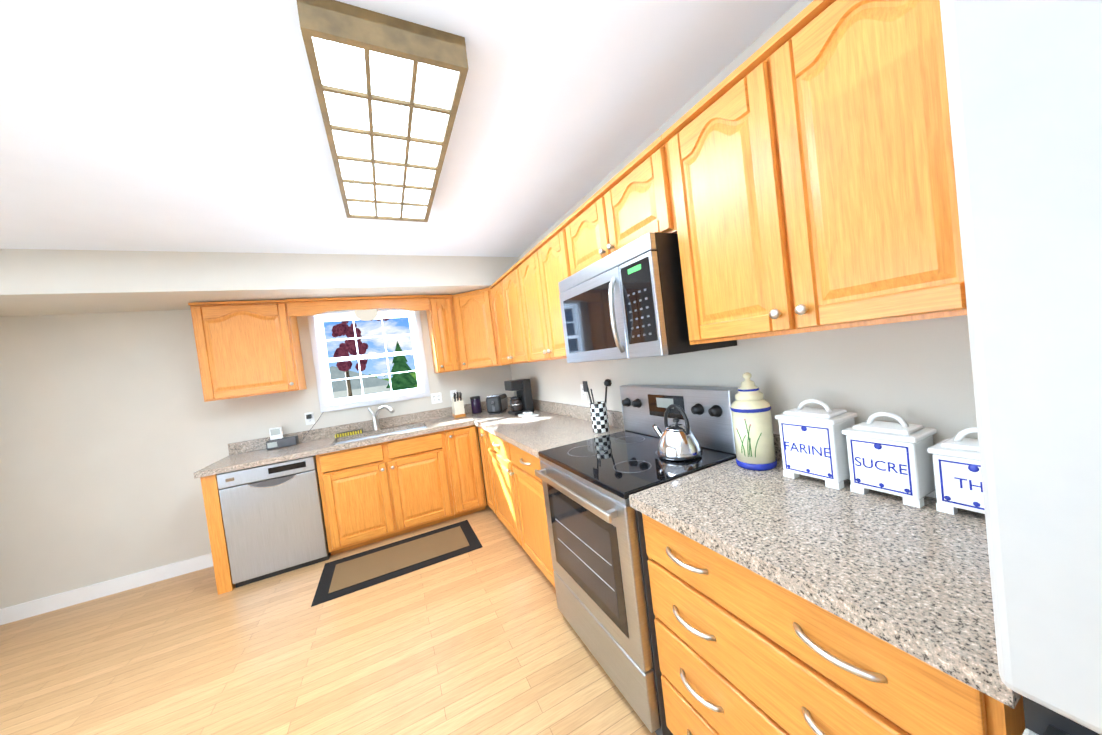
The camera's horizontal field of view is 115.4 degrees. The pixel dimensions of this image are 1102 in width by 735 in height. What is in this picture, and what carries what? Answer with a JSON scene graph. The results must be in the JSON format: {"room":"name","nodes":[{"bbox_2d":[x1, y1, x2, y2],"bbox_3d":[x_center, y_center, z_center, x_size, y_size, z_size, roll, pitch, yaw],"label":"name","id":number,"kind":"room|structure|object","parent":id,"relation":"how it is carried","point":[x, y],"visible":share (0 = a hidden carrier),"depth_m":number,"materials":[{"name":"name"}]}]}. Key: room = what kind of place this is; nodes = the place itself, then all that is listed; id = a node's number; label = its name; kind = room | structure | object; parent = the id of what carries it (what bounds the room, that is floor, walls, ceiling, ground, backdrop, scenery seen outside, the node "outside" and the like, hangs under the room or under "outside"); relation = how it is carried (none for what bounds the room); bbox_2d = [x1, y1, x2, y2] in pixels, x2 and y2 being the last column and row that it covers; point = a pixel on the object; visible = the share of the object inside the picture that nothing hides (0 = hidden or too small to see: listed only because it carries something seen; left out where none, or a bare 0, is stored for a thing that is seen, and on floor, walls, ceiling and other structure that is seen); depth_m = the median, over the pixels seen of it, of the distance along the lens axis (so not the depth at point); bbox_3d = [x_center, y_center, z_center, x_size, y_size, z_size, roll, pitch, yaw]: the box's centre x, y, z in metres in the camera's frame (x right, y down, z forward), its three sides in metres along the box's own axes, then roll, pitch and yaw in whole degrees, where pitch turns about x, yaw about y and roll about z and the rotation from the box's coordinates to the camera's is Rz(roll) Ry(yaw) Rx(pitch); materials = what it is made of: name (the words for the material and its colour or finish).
{"room":"kitchen","nodes":[
{"label":"kitchen","id":0,"kind":"room"},
{"bbox_2d":[0,310,513,608],"bbox_3d":[-2.380,0.378,3.344,4.440,2.480,0.120,-8,2,-25],"label":"wall","id":1,"kind":"structure","parent":0,"point":[116,431],"depth_m":2.76,"materials":[{"name":"paint"}]},
{"bbox_2d":[0,553,212,624],"bbox_3d":[-3.413,1.714,2.740,1.510,0.110,0.014,-8,2,-25],"label":"baseboard","id":2,"kind":"structure","parent":1,"relation":"attached to","point":[17,612],"depth_m":2.70,"materials":[{"name":"white wood"}]},
{"bbox_2d":[188,300,306,401],"bbox_3d":[-2.572,-0.151,3.002,0.628,0.785,0.355,-8,2,-25],"label":"upper cabinet","id":3,"kind":"object","parent":1,"relation":"attached to","point":[247,348],"visible":1,"depth_m":2.87,"materials":[{"name":"brown wood"}]},
{"bbox_2d":[286,295,429,316],"bbox_3d":[-1.746,-0.580,3.248,1.163,0.145,0.058,-8,2,-25],"label":"valance","id":4,"kind":"object","parent":3,"relation":"attached to","point":[306,307],"visible":0.98,"depth_m":3.21,"materials":[{"name":"brown wood"}]},
{"bbox_2d":[303,412,322,438],"bbox_3d":[-2.256,0.548,3.302,0.198,0.249,0.052,-8,2,-25],"label":"electrical outlet","id":5,"kind":"object","parent":1,"relation":"attached to","point":[309,418],"visible":1,"depth_m":3.30,"materials":[{"name":"white plastic"}]},
{"bbox_2d":[307,308,429,412],"bbox_3d":[-1.842,-0.117,3.598,1.010,0.990,0.148,-8,2,-25],"label":"window","id":6,"kind":"structure","parent":1,"relation":"in","point":[318,346],"depth_m":3.54,"materials":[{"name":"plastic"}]},
{"bbox_2d":[430,392,442,403],"bbox_3d":[-1.251,0.335,3.809,0.115,0.116,0.008,-8,2,-25],"label":"electrical outlet","id":7,"kind":"object","parent":1,"relation":"attached to","point":[436,398],"visible":1,"depth_m":3.81,"materials":[{"name":"white plastic"}]},
{"bbox_2d":[426,295,460,372],"bbox_3d":[-1.140,-0.343,3.687,0.236,0.785,0.355,-8,2,-25],"label":"upper cabinet","id":8,"kind":"object","parent":1,"relation":"attached to","point":[443,335],"visible":0.98,"depth_m":3.56,"materials":[{"name":"brown wood"}]},
{"bbox_2d":[450,390,456,400],"bbox_3d":[-1.086,0.309,3.888,0.072,0.116,0.008,-8,2,-25],"label":"electrical outlet","id":9,"kind":"object","parent":1,"relation":"attached to","point":[452,392],"visible":0.54,"depth_m":3.88,"materials":[{"name":"white plastic"}]},
{"bbox_2d":[452,288,501,369],"bbox_3d":[-0.689,-0.400,3.749,0.632,0.785,0.632,-8,2,-25],"label":"upper cabinet","id":10,"kind":"object","parent":1,"relation":"attached to","point":[475,329],"visible":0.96,"depth_m":3.53,"materials":[{"name":"brown wood"}]},
{"bbox_2d":[0,249,517,316],"bbox_3d":[-2.343,-0.724,2.957,4.200,0.280,0.670,-8,2,-25],"label":"soffit","id":11,"kind":"structure","parent":0,"point":[43,282],"depth_m":2.59,"materials":[{"name":"paint"}]},
{"bbox_2d":[354,309,377,320],"bbox_3d":[-1.796,-0.556,3.378,0.200,0.208,0.200,-8,2,-25],"label":"light","id":12,"kind":"object","parent":11,"relation":"attached to","point":[367,315],"visible":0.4,"depth_m":3.31,"materials":[{"name":"white glass"}]},
{"bbox_2d":[0,490,656,734],"bbox_3d":[-0.872,1.573,0.525,4.440,0.100,6.440,-8,2,-25],"label":"floor","id":13,"kind":"structure","parent":0,"point":[485,639],"depth_m":1.84,"materials":[{"name":"laminate"}]},
{"bbox_2d":[200,474,234,594],"bbox_3d":[-2.568,1.225,2.818,0.088,0.873,0.617,-8,2,-25],"label":"cabinet end panel","id":14,"kind":"object","parent":13,"relation":"on","point":[216,531],"visible":0.31,"depth_m":2.54,"materials":[{"name":"brown wood"}]},
{"bbox_2d":[217,455,330,587],"bbox_3d":[-2.257,1.186,2.961,0.598,0.868,0.625,-8,2,-25],"label":"dishwasher","id":15,"kind":"object","parent":13,"relation":"on","point":[273,519],"visible":0.9,"depth_m":2.68,"materials":[{"name":"grey metal"}]},
{"bbox_2d":[315,431,454,554],"bbox_3d":[-1.521,1.085,3.300,1.018,0.873,0.650,-8,2,-25],"label":"base cabinet","id":16,"kind":"object","parent":13,"relation":"on","point":[373,493],"visible":0.98,"depth_m":3.02,"materials":[{"name":"brown wood"}]},
{"bbox_2d":[193,396,513,478],"bbox_3d":[-1.483,0.632,3.334,2.657,0.270,0.647,-8,2,-25],"label":"countertop","id":17,"kind":"structure","parent":16,"relation":"on","point":[249,453],"depth_m":3.15,"materials":[{"name":"stone"}]},
{"bbox_2d":[266,435,298,449],"bbox_3d":[-2.425,0.678,3.150,0.220,0.075,0.096,-8,2,-25],"label":"clock radio","id":18,"kind":"object","parent":17,"relation":"on","point":[282,442],"visible":1,"depth_m":3.11,"materials":[{"name":"grey plastic"}]},
{"bbox_2d":[269,427,282,439],"bbox_3d":[-2.475,0.593,3.137,0.090,0.105,0.031,-8,2,-25],"label":"station","id":19,"kind":"object","parent":18,"relation":"on","point":[276,433],"visible":1,"depth_m":3.12,"materials":[{"name":"white plastic"}]},
{"bbox_2d":[335,429,362,437],"bbox_3d":[-1.948,0.634,3.366,0.230,0.036,0.075,-8,2,-25],"label":"sponge caddy","id":20,"kind":"object","parent":17,"relation":"on","point":[348,433],"visible":0.96,"depth_m":3.34,"materials":[{"name":"yellow plastic"}]},
{"bbox_2d":[368,405,394,430],"bbox_3d":[-1.671,0.495,3.444,0.242,0.242,0.208,-8,2,-25],"label":"faucet","id":21,"kind":"object","parent":17,"relation":"on","point":[375,419],"visible":1,"depth_m":3.45,"materials":[{"name":"silver metal"}]},
{"bbox_2d":[452,392,465,417],"bbox_3d":[-0.992,0.391,3.714,0.108,0.270,0.206,-8,2,-25],"label":"knife block","id":22,"kind":"object","parent":17,"relation":"on","point":[458,410],"visible":1,"depth_m":3.67,"materials":[{"name":"beige plastic"}]},
{"bbox_2d":[470,396,481,413],"bbox_3d":[-0.829,0.411,3.846,0.112,0.184,0.112,-8,2,-25],"label":"jar","id":23,"kind":"object","parent":17,"relation":"on","point":[475,401],"visible":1,"depth_m":3.80,"materials":[{"name":"purple glass"}]},
{"bbox_2d":[486,393,507,414],"bbox_3d":[-0.572,0.382,3.678,0.163,0.188,0.300,-7,2,10],"label":"toaster","id":24,"kind":"object","parent":17,"relation":"on","point":[496,403],"visible":1,"depth_m":3.57,"materials":[{"name":"black plastic"}]},
{"bbox_2d":[311,520,482,606],"bbox_3d":[-1.174,1.493,2.769,1.140,0.007,0.580,-8,2,-25],"label":"rug","id":25,"kind":"object","parent":13,"relation":"on","point":[354,573],"visible":1,"depth_m":2.71,"materials":[{"name":"beige fabric"}]},
{"bbox_2d":[444,425,486,517],"bbox_3d":[-0.928,1.005,3.584,0.303,0.873,0.650,-8,2,-25],"label":"base cabinet","id":26,"kind":"object","parent":13,"relation":"on","point":[465,469],"visible":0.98,"depth_m":3.32,"materials":[{"name":"brown wood"}]},
{"bbox_2d":[478,427,495,513],"bbox_3d":[-0.339,0.940,3.373,0.650,0.873,0.303,-8,2,-25],"label":"base cabinet","id":27,"kind":"object","parent":13,"relation":"on","point":[484,447],"visible":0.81,"depth_m":3.22,"materials":[{"name":"brown wood"}]},
{"bbox_2d":[486,431,521,545],"bbox_3d":[-0.135,0.927,2.938,0.652,0.873,0.653,-8,2,-25],"label":"base cabinet","id":28,"kind":"object","parent":13,"relation":"on","point":[501,463],"visible":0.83,"depth_m":2.75,"materials":[{"name":"brown wood"}]},
{"bbox_2d":[469,399,624,458],"bbox_3d":[-0.108,0.416,2.744,0.647,0.140,1.567,-8,2,-25],"label":"countertop","id":29,"kind":"structure","parent":28,"relation":"on","point":[557,424],"depth_m":2.60,"materials":[{"name":"stone"}]},
{"bbox_2d":[504,379,533,415],"bbox_3d":[-0.326,0.287,3.434,0.222,0.330,0.220,-8,2,-25],"label":"coffee maker","id":30,"kind":"object","parent":29,"relation":"on","point":[521,402],"visible":0.98,"depth_m":3.37,"materials":[{"name":"black plastic"}]},
{"bbox_2d":[518,411,538,418],"bbox_3d":[-0.210,0.422,3.186,0.130,0.048,0.220,-8,2,-25],"label":"tray","id":31,"kind":"object","parent":29,"relation":"on","point":[527,414],"visible":1,"depth_m":3.13,"materials":[{"name":"white ceramic"}]},
{"bbox_2d":[583,379,611,432],"bbox_3d":[0.313,0.243,2.238,0.139,0.330,0.161,-8,2,-25],"label":"utensil holder","id":32,"kind":"object","parent":29,"relation":"on","point":[599,417],"visible":1,"depth_m":2.19,"materials":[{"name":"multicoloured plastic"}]},
{"bbox_2d":[509,443,554,586],"bbox_3d":[0.146,0.909,2.346,0.652,0.873,0.654,-8,2,-25],"label":"base cabinet","id":33,"kind":"object","parent":13,"relation":"on","point":[531,509],"visible":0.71,"depth_m":2.23,"materials":[{"name":"brown wood"}]},
{"bbox_2d":[534,384,738,734],"bbox_3d":[0.404,0.731,1.686,0.711,1.200,0.756,-8,2,-25],"label":"stove","id":34,"kind":"object","parent":13,"relation":"on","point":[599,559],"visible":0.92,"depth_m":1.48,"materials":[{"name":"grey metal"}]},
{"bbox_2d":[652,404,701,460],"bbox_3d":[0.542,0.274,1.559,0.186,0.228,0.244,-8,2,-25],"label":"kettle","id":35,"kind":"object","parent":34,"relation":"on","point":[678,442],"visible":0.98,"depth_m":1.48,"materials":[{"name":"silver metal"}]},
{"bbox_2d":[642,513,1025,734],"bbox_3d":[0.785,0.868,0.997,0.652,0.873,0.794,-8,2,-25],"label":"base cabinet","id":36,"kind":"object","parent":13,"relation":"on","point":[742,650],"visible":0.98,"depth_m":0.82,"materials":[{"name":"brown wood"}]},
{"bbox_2d":[629,434,1021,708],"bbox_3d":[0.730,0.363,0.975,0.647,0.140,0.817,-8,2,-25],"label":"countertop","id":37,"kind":"structure","parent":36,"relation":"on","point":[897,572],"depth_m":0.78,"materials":[{"name":"stone"}]},
{"bbox_2d":[730,372,776,470],"bbox_3d":[0.771,0.197,1.339,0.138,0.359,0.138,-8,2,-25],"label":"jar","id":38,"kind":"object","parent":37,"relation":"on","point":[750,407],"visible":1,"depth_m":1.29,"materials":[{"name":"beige ceramic"}]},
{"bbox_2d":[775,399,857,489],"bbox_3d":[0.884,0.236,1.159,0.142,0.265,0.177,-8,2,-25],"label":"canister","id":39,"kind":"object","parent":37,"relation":"on","point":[813,440],"visible":1,"depth_m":1.11,"materials":[{"name":"white ceramic"}]},
{"bbox_2d":[842,412,936,507],"bbox_3d":[0.968,0.244,0.997,0.132,0.237,0.162,-8,2,-25],"label":"sugar canister","id":40,"kind":"object","parent":37,"relation":"on","point":[893,458],"visible":0.96,"depth_m":0.95,"materials":[{"name":"white ceramic"}]},
{"bbox_2d":[927,427,984,514],"bbox_3d":[1.047,0.251,0.845,0.122,0.213,0.150,-8,2,-25],"label":"canister","id":41,"kind":"object","parent":37,"relation":"on","point":[957,471],"visible":0.54,"depth_m":0.85,"materials":[{"name":"white ceramic"}]},
{"bbox_2d":[940,0,1101,734],"bbox_3d":[1.010,0.411,0.198,0.770,1.770,0.775,-8,2,-25],"label":"fridge","id":42,"kind":"object","parent":13,"relation":"on","point":[1024,82],"visible":1,"depth_m":0.33,"materials":[{"name":"white metal"}]},
{"bbox_2d":[0,0,798,256],"bbox_3d":[-1.182,-0.988,0.455,4.440,0.100,6.440,-8,2,-25],"label":"ceiling","id":43,"kind":"structure","parent":0,"point":[168,125],"depth_m":1.39,"materials":[{"name":"paint"}]},
{"bbox_2d":[297,0,468,221],"bbox_3d":[-0.738,-0.972,1.583,0.452,0.100,1.230,-8,2,-25],"label":"ceiling light fixture","id":44,"kind":"object","parent":43,"relation":"attached to","point":[389,89],"visible":1,"depth_m":1.23,"materials":[{"name":"brown wood"}]},
{"bbox_2d":[510,0,977,444],"bbox_3d":[0.933,0.031,1.360,0.120,2.480,6.320,-8,2,-25],"label":"wall","id":45,"kind":"structure","parent":0,"point":[918,372],"depth_m":1.21,"materials":[{"name":"paint"}]},
{"bbox_2d":[489,264,531,364],"bbox_3d":[-0.259,-0.436,3.163,0.355,0.785,0.791,-8,2,-25],"label":"upper cabinet","id":46,"kind":"object","parent":45,"relation":"attached to","point":[509,317],"visible":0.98,"depth_m":3.04,"materials":[{"name":"brown wood"}]},
{"bbox_2d":[516,223,570,361],"bbox_3d":[0.079,-0.457,2.449,0.355,0.785,0.786,-8,2,-25],"label":"upper cabinet","id":47,"kind":"object","parent":45,"relation":"attached to","point":[544,266],"visible":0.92,"depth_m":2.35,"materials":[{"name":"brown wood"}]},
{"bbox_2d":[580,384,586,399],"bbox_3d":[0.249,0.188,2.686,0.008,0.116,0.072,-8,2,-25],"label":"electrical outlet","id":48,"kind":"object","parent":45,"relation":"attached to","point":[583,395],"visible":0.9,"depth_m":2.69,"materials":[{"name":"white plastic"}]},
{"bbox_2d":[562,136,676,274],"bbox_3d":[0.394,-0.695,1.724,0.355,0.350,0.802,-8,2,-25],"label":"upper cabinet","id":49,"kind":"object","parent":45,"relation":"attached to","point":[632,200],"visible":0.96,"depth_m":1.52,"materials":[{"name":"brown wood"}]},
{"bbox_2d":[558,232,736,362],"bbox_3d":[0.388,-0.283,1.708,0.476,0.461,0.754,-8,2,-25],"label":"microwave","id":50,"kind":"object","parent":49,"relation":"attached to","point":[627,301],"visible":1,"depth_m":1.43,"materials":[{"name":"silver metal"}]},
{"bbox_2d":[661,0,966,344],"bbox_3d":[0.757,-0.500,1.017,0.355,0.785,0.771,-8,2,-25],"label":"upper cabinet","id":51,"kind":"object","parent":45,"relation":"attached to","point":[811,158],"visible":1,"depth_m":0.86,"materials":[{"name":"brown wood"}]},
{"label":"outside","id":52,"kind":"structure","parent":0,"visible":0},
{"bbox_2d":[323,318,417,387],"bbox_3d":[-6.641,-3.618,11.369,24.000,13.000,0.050,-8,2,-25],"label":"sky","id":53,"kind":"structure","parent":52,"point":[376,345],"depth_m":11.67,"materials":[{"name":"blue"}]},
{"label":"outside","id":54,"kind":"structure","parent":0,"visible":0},
{"bbox_3d":[-4.045,2.043,7.531,24.000,0.050,8.800,-8,2,-25],"label":"lawn","id":55,"kind":"structure","parent":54,"visible":0},
{"bbox_2d":[329,366,390,398],"bbox_3d":[-6.438,1.091,10.576,3.350,2.250,1.100,-8,2,-25],"label":"house","id":56,"kind":"structure","parent":55,"relation":"on","point":[372,385],"depth_m":10.32,"materials":[{"name":"white"}]},
{"bbox_2d":[332,319,388,396],"bbox_3d":[-3.223,0.408,6.194,0.978,3.069,0.930,-8,2,-25],"label":"tree","id":57,"kind":"object","parent":55,"relation":"on","point":[347,347],"visible":0.46,"depth_m":5.90,"materials":[{"name":"brown plant"}]},
{"bbox_2d":[386,341,416,390],"bbox_3d":[-4.128,0.596,9.749,1.600,2.720,1.600,-8,2,-25],"label":"conifer tree","id":58,"kind":"object","parent":55,"relation":"on","point":[405,380],"visible":0.42,"depth_m":9.54,"materials":[{"name":"green plant"}]}
]}

